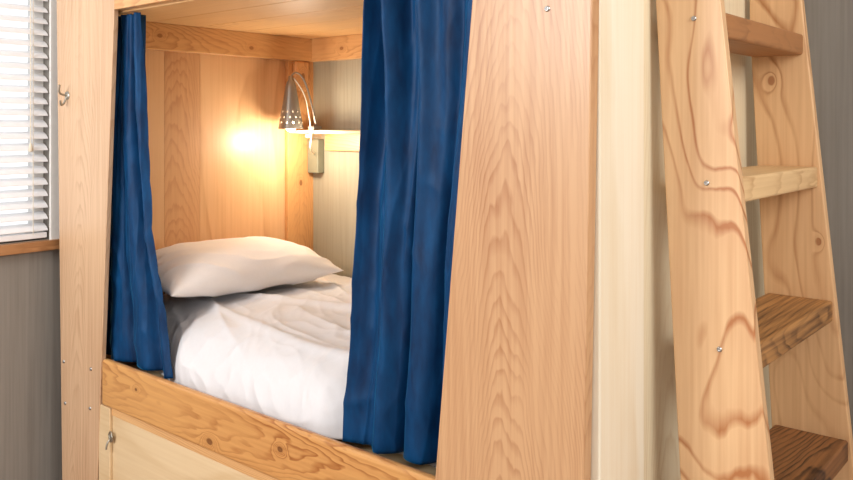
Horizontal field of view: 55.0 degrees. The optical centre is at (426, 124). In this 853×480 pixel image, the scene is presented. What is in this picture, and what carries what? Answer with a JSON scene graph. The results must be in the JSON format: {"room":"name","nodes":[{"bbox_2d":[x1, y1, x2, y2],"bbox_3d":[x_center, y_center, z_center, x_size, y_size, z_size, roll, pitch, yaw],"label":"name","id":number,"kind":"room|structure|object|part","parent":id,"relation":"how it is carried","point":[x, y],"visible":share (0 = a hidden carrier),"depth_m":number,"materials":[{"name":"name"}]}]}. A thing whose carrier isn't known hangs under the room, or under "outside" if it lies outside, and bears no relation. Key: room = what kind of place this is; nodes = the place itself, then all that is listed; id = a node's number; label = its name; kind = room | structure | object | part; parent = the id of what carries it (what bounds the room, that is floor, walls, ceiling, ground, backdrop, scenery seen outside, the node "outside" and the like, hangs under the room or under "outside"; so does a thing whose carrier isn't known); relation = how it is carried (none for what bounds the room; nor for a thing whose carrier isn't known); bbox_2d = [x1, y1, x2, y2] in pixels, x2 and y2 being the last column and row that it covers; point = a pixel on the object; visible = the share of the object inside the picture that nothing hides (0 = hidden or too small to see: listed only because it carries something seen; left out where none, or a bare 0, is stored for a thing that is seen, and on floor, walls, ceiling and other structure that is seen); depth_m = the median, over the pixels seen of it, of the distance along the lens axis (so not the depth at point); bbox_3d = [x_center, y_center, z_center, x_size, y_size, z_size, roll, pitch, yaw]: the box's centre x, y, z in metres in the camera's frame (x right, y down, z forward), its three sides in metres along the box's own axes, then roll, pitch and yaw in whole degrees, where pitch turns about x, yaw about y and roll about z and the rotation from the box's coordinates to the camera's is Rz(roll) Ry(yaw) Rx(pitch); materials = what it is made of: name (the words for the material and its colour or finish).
{"room":"hostel dormitory","nodes":[
{"label":"hostel dormitory","id":0,"kind":"room"},
{"bbox_2d":[0,0,61,479],"bbox_3d":[-2.247,0.185,1.865,0.100,2.150,4.750,0,0,40],"label":"wall","id":1,"kind":"structure","parent":0,"point":[30,330],"depth_m":2.84,"materials":[{"name":"grey paint"}]},
{"bbox_2d":[0,239,59,255],"bbox_3d":[-1.666,0.419,2.483,0.070,0.034,1.165,0,0,40],"label":"sill","id":2,"kind":"structure","parent":1,"relation":"attached to","point":[42,245],"depth_m":2.80,"materials":[{"name":"brown wood"}]},
{"bbox_2d":[804,0,852,435],"bbox_3d":[1.101,-0.040,2.211,4.770,2.600,0.100,0,0,40],"label":"wall","id":3,"kind":"structure","parent":0,"point":[829,22],"depth_m":2.16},
{"bbox_3d":[-0.431,1.285,0.396,4.770,0.050,4.850,0,0,40],"label":"floor","id":4,"kind":"structure","parent":0,"visible":0},
{"bbox_2d":[57,0,771,479],"bbox_3d":[-0.172,0.160,2.539,2.116,2.200,1.034,0,0,40],"label":"bunk bed","id":5,"kind":"object","parent":4,"relation":"on","point":[559,363],"visible":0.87,"depth_m":1.72,"materials":[{"name":"brown wood"}]},
{"bbox_2d":[58,85,69,105],"bbox_3d":[-1.233,-0.100,2.776,0.034,0.072,0.039,0,0,40],"label":"coat hook","id":6,"kind":"object","parent":5,"relation":"attached to","point":[67,95],"visible":1,"depth_m":2.78,"materials":[{"name":"metal"}]},
{"bbox_3d":[-1.120,0.160,2.717,0.438,2.200,0.016,0,0,40],"label":"post","id":7,"kind":"part","parent":5,"relation":"part of","materials":[{"name":"brown wood"}]},
{"bbox_2d":[105,431,112,449],"bbox_3d":[-1.005,1.002,2.607,0.025,0.056,0.020,0,0,15],"label":"panel latch","id":8,"kind":"object","parent":5,"relation":"attached to","point":[110,436],"visible":1,"depth_m":2.60,"materials":[{"name":"metal"}]},
{"bbox_3d":[-1.034,0.450,2.852,0.020,1.620,0.262,0,0,40],"label":"panel","id":9,"kind":"part","parent":5,"relation":"part of","materials":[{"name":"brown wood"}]},
{"bbox_2d":[106,12,172,378],"bbox_3d":[-0.925,0.207,2.626,0.423,1.124,0.064,0,0,39],"label":"curtain","id":10,"kind":"object","parent":5,"relation":"hanging from","point":[137,330],"visible":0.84,"depth_m":2.62,"materials":[{"name":"blue fabric"}]},
{"bbox_3d":[-0.341,-0.453,2.068,1.670,0.175,0.030,0,0,40],"label":"rail","id":11,"kind":"part","parent":5,"relation":"part of","materials":[{"name":"brown wood"}]},
{"bbox_3d":[-0.901,0.450,3.009,0.020,1.620,0.149,0,0,40],"label":"panel","id":12,"kind":"part","parent":5,"relation":"part of","materials":[{"name":"brown wood"}]},
{"bbox_3d":[-0.368,1.090,2.099,1.750,0.320,0.018,0,0,40],"label":"panel","id":13,"kind":"part","parent":5,"relation":"part of","materials":[{"name":"beige wood"}]},
{"bbox_3d":[-0.675,0.450,3.277,0.020,1.620,0.552,0,0,40],"label":"panel","id":14,"kind":"part","parent":5,"relation":"part of","materials":[{"name":"brown wood"}]},
{"bbox_3d":[-0.373,0.830,2.092,1.750,0.148,0.026,0,0,40],"label":"rail","id":15,"kind":"part","parent":5,"relation":"part of","materials":[{"name":"brown wood"}]},
{"bbox_2d":[136,274,436,467],"bbox_3d":[-0.088,0.682,2.513,1.833,0.225,0.927,0,0,40],"label":"duvet","id":16,"kind":"object","parent":5,"relation":"on","point":[281,352],"visible":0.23,"depth_m":2.39,"materials":[{"name":"white fabric"}]},
{"bbox_2d":[156,236,343,296],"bbox_3d":[-0.688,0.497,2.937,0.376,0.168,0.711,0,0,43],"label":"pillow","id":17,"kind":"object","parent":16,"relation":"on","point":[217,267],"visible":0.89,"depth_m":2.80,"materials":[{"name":"fabric"}]},
{"bbox_3d":[-0.528,0.495,3.420,0.020,1.530,0.145,0,0,40],"label":"panel post","id":18,"kind":"part","parent":5,"relation":"part of","materials":[{"name":"brown wood"}]},
{"bbox_2d":[308,139,323,172],"bbox_3d":[-0.462,0.130,3.425,0.065,0.140,0.037,0,0,40],"label":"outlet box","id":19,"kind":"object","parent":5,"relation":"attached to","point":[315,161],"visible":0.98,"depth_m":3.40,"materials":[{"name":"beige plastic"}]},
{"bbox_2d":[290,130,359,150],"bbox_3d":[0.015,0.062,2.956,1.390,0.085,0.137,0,0,40],"label":"wall shelf","id":20,"kind":"object","parent":5,"relation":"attached to","point":[335,140],"visible":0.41,"depth_m":3.29,"materials":[{"name":"brown wood"}]},
{"bbox_2d":[278,72,321,153],"bbox_3d":[-0.494,-0.044,3.283,0.113,0.334,0.220,0,0,40],"label":"reading lamp","id":21,"kind":"object","parent":20,"relation":"on","point":[290,120],"visible":0.99,"depth_m":3.22,"materials":[{"name":"metal"}]},
{"bbox_3d":[-0.536,-0.090,3.240,0.100,0.210,0.100,0,0,40],"label":"lamp shade","id":22,"kind":"part","parent":21,"relation":"part of","materials":[{"name":"metal"}]},
{"bbox_3d":[-0.466,-0.032,3.311,0.070,0.309,0.171,0,0,21],"label":"power cord","id":23,"kind":"part","parent":21,"relation":"part of","materials":[{"name":"white plastic"}]},
{"bbox_3d":[-0.486,-0.095,3.267,0.122,0.233,0.021,0,0,-34],"label":"arm","id":24,"kind":"part","parent":21,"relation":"part of","materials":[{"name":"metal"}]},
{"bbox_2d":[342,0,471,464],"bbox_3d":[0.037,0.209,1.834,0.589,1.129,0.097,0,0,40],"label":"curtain","id":25,"kind":"object","parent":5,"relation":"hanging from","point":[414,58],"visible":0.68,"depth_m":1.89,"materials":[{"name":"blue fabric"}]},
{"bbox_2d":[656,0,852,479],"bbox_3d":[0.754,0.285,1.778,0.289,1.950,0.578,0,0,40],"label":"ladder","id":26,"kind":"object","parent":4,"relation":"on","point":[724,337],"visible":1,"depth_m":1.63,"materials":[{"name":"wood"}]},
{"bbox_3d":[-1.712,0.382,2.522,0.050,0.035,1.045,0,0,40],"label":"frame","id":27,"kind":"object","parent":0,"visible":0},
{"bbox_2d":[0,0,29,4],"bbox_3d":[-1.433,-0.430,2.854,0.005,0.017,0.098,0,0,40],"label":"glass","id":28,"kind":"object","parent":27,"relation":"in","point":[23,2],"depth_m":2.86,"materials":[{"name":"white"}]},
{"bbox_2d":[0,8,29,16],"bbox_3d":[-1.433,-0.392,2.854,0.005,0.021,0.098,0,0,40],"label":"glass","id":29,"kind":"object","parent":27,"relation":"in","point":[5,11],"depth_m":2.85,"materials":[{"name":"white"}]},
{"bbox_2d":[0,20,29,27],"bbox_3d":[-1.433,-0.351,2.854,0.005,0.020,0.098,0,0,40],"label":"glass","id":30,"kind":"object","parent":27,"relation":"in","point":[2,22],"depth_m":2.85,"materials":[{"name":"white"}]},
{"bbox_2d":[0,32,29,39],"bbox_3d":[-1.433,-0.310,2.854,0.005,0.020,0.098,0,0,40],"label":"glass","id":31,"kind":"object","parent":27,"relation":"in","point":[2,34],"depth_m":2.85,"materials":[{"name":"white"}]},
{"bbox_2d":[0,44,29,50],"bbox_3d":[-1.433,-0.269,2.854,0.005,0.019,0.098,0,0,40],"label":"glass","id":32,"kind":"object","parent":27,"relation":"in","point":[2,46],"depth_m":2.85,"materials":[{"name":"white"}]},
{"bbox_2d":[0,56,29,62],"bbox_3d":[-1.433,-0.229,2.854,0.005,0.018,0.098,0,0,40],"label":"glass","id":33,"kind":"object","parent":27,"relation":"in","point":[2,58],"depth_m":2.85,"materials":[{"name":"white"}]},
{"bbox_2d":[0,68,29,73],"bbox_3d":[-1.433,-0.188,2.854,0.005,0.018,0.098,0,0,40],"label":"glass","id":34,"kind":"object","parent":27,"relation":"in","point":[2,70],"depth_m":2.85,"materials":[{"name":"white"}]},
{"bbox_2d":[0,80,29,85],"bbox_3d":[-1.433,-0.147,2.854,0.005,0.017,0.098,0,0,40],"label":"glass","id":35,"kind":"object","parent":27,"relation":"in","point":[2,82],"depth_m":2.85,"materials":[{"name":"white"}]},
{"bbox_2d":[0,92,29,96],"bbox_3d":[-1.433,-0.106,2.854,0.005,0.016,0.098,0,0,40],"label":"glass","id":36,"kind":"object","parent":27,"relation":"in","point":[5,94],"depth_m":2.85,"materials":[{"name":"white"}]},
{"bbox_2d":[0,103,29,108],"bbox_3d":[-1.433,-0.066,2.854,0.005,0.016,0.098,0,0,40],"label":"glass","id":37,"kind":"object","parent":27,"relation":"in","point":[21,106],"depth_m":2.86,"materials":[{"name":"white"}]},
{"bbox_2d":[0,115,29,119],"bbox_3d":[-1.433,-0.026,2.854,0.005,0.014,0.098,0,0,40],"label":"glass","id":38,"kind":"object","parent":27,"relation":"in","point":[2,117],"depth_m":2.85,"materials":[{"name":"white"}]},
{"bbox_2d":[0,127,29,131],"bbox_3d":[-1.433,0.016,2.854,0.005,0.014,0.098,0,0,40],"label":"glass","id":39,"kind":"object","parent":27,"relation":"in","point":[2,129],"depth_m":2.85,"materials":[{"name":"white"}]},
{"bbox_2d":[0,139,29,143],"bbox_3d":[-1.433,0.057,2.854,0.005,0.014,0.098,0,0,40],"label":"glass","id":40,"kind":"object","parent":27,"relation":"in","point":[2,141],"depth_m":2.85,"materials":[{"name":"white"}]},
{"bbox_2d":[0,151,30,154],"bbox_3d":[-1.431,0.098,2.856,0.005,0.013,0.102,0,0,40],"label":"glass","id":41,"kind":"object","parent":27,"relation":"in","point":[1,152],"depth_m":2.85,"materials":[{"name":"white"}]},
{"bbox_2d":[0,162,30,166],"bbox_3d":[-1.431,0.138,2.856,0.005,0.013,0.102,0,0,40],"label":"glass","id":42,"kind":"object","parent":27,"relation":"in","point":[23,163],"depth_m":2.85,"materials":[{"name":"white"}]},
{"bbox_2d":[0,174,30,178],"bbox_3d":[-1.431,0.179,2.856,0.005,0.012,0.102,0,0,40],"label":"glass","id":43,"kind":"object","parent":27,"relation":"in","point":[17,175],"depth_m":2.86,"materials":[{"name":"white"}]},
{"bbox_2d":[0,185,30,190],"bbox_3d":[-1.431,0.219,2.856,0.005,0.012,0.102,0,0,40],"label":"glass","id":44,"kind":"object","parent":27,"relation":"in","point":[13,187],"depth_m":2.85,"materials":[{"name":"white"}]},
{"bbox_2d":[0,197,30,201],"bbox_3d":[-1.431,0.260,2.856,0.005,0.011,0.102,0,0,40],"label":"glass","id":45,"kind":"object","parent":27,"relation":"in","point":[25,198],"depth_m":2.85,"materials":[{"name":"white"}]},
{"bbox_2d":[0,209,30,213],"bbox_3d":[-1.431,0.301,2.856,0.005,0.011,0.102,0,0,40],"label":"glass","id":46,"kind":"object","parent":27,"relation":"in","point":[21,210],"depth_m":2.85,"materials":[{"name":"white"}]},
{"bbox_2d":[0,220,30,225],"bbox_3d":[-1.431,0.342,2.856,0.005,0.010,0.102,0,0,40],"label":"glass","id":47,"kind":"object","parent":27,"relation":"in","point":[18,222],"depth_m":2.85,"materials":[{"name":"white"}]},
{"bbox_2d":[31,0,42,222],"bbox_3d":[-1.386,-0.245,2.908,0.050,1.220,0.035,0,0,40],"label":"frame","id":48,"kind":"object","parent":27,"relation":"attached to","point":[39,3],"visible":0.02,"depth_m":2.89,"materials":[{"name":"white paint"}]},
{"bbox_3d":[-2.247,-1.115,1.865,0.100,0.450,4.750,0,0,40],"label":"wall","id":49,"kind":"structure","parent":0,"visible":0},
{"bbox_2d":[0,0,47,241],"bbox_3d":[-1.666,-0.247,2.485,0.056,1.282,1.029,0,0,40],"label":"window blinds","id":50,"kind":"object","parent":49,"relation":"attached to","point":[41,227],"visible":1,"depth_m":2.81,"materials":[{"name":"white plastic"}]},
{"bbox_3d":[-1.671,0.384,2.490,0.034,0.020,1.025,0,0,40],"label":"rail","id":51,"kind":"part","parent":50,"relation":"part of","materials":[{"name":"white plastic"}]},
{"bbox_3d":[-1.360,-0.400,2.817,0.003,0.920,0.003,0,0,40],"label":"pull cord","id":52,"kind":"part","parent":50,"relation":"part of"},
{"bbox_3d":[-1.360,0.076,2.817,0.016,0.033,0.016,0,0,40],"label":"cord knob","id":53,"kind":"part","parent":50,"relation":"part of","materials":[{"name":"white plastic"}]},
{"bbox_3d":[-1.356,-0.240,2.826,0.002,1.240,0.002,0,0,40],"label":"ladder cord","id":54,"kind":"part","parent":50,"relation":"part of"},
{"bbox_2d":[49,0,58,239],"bbox_3d":[-1.679,-0.265,2.523,0.098,1.350,1.090,0,0,40],"label":"window frame","id":55,"kind":"structure","parent":49,"relation":"in","point":[53,77],"depth_m":2.88,"materials":[{"name":"white paint"}]}
]}

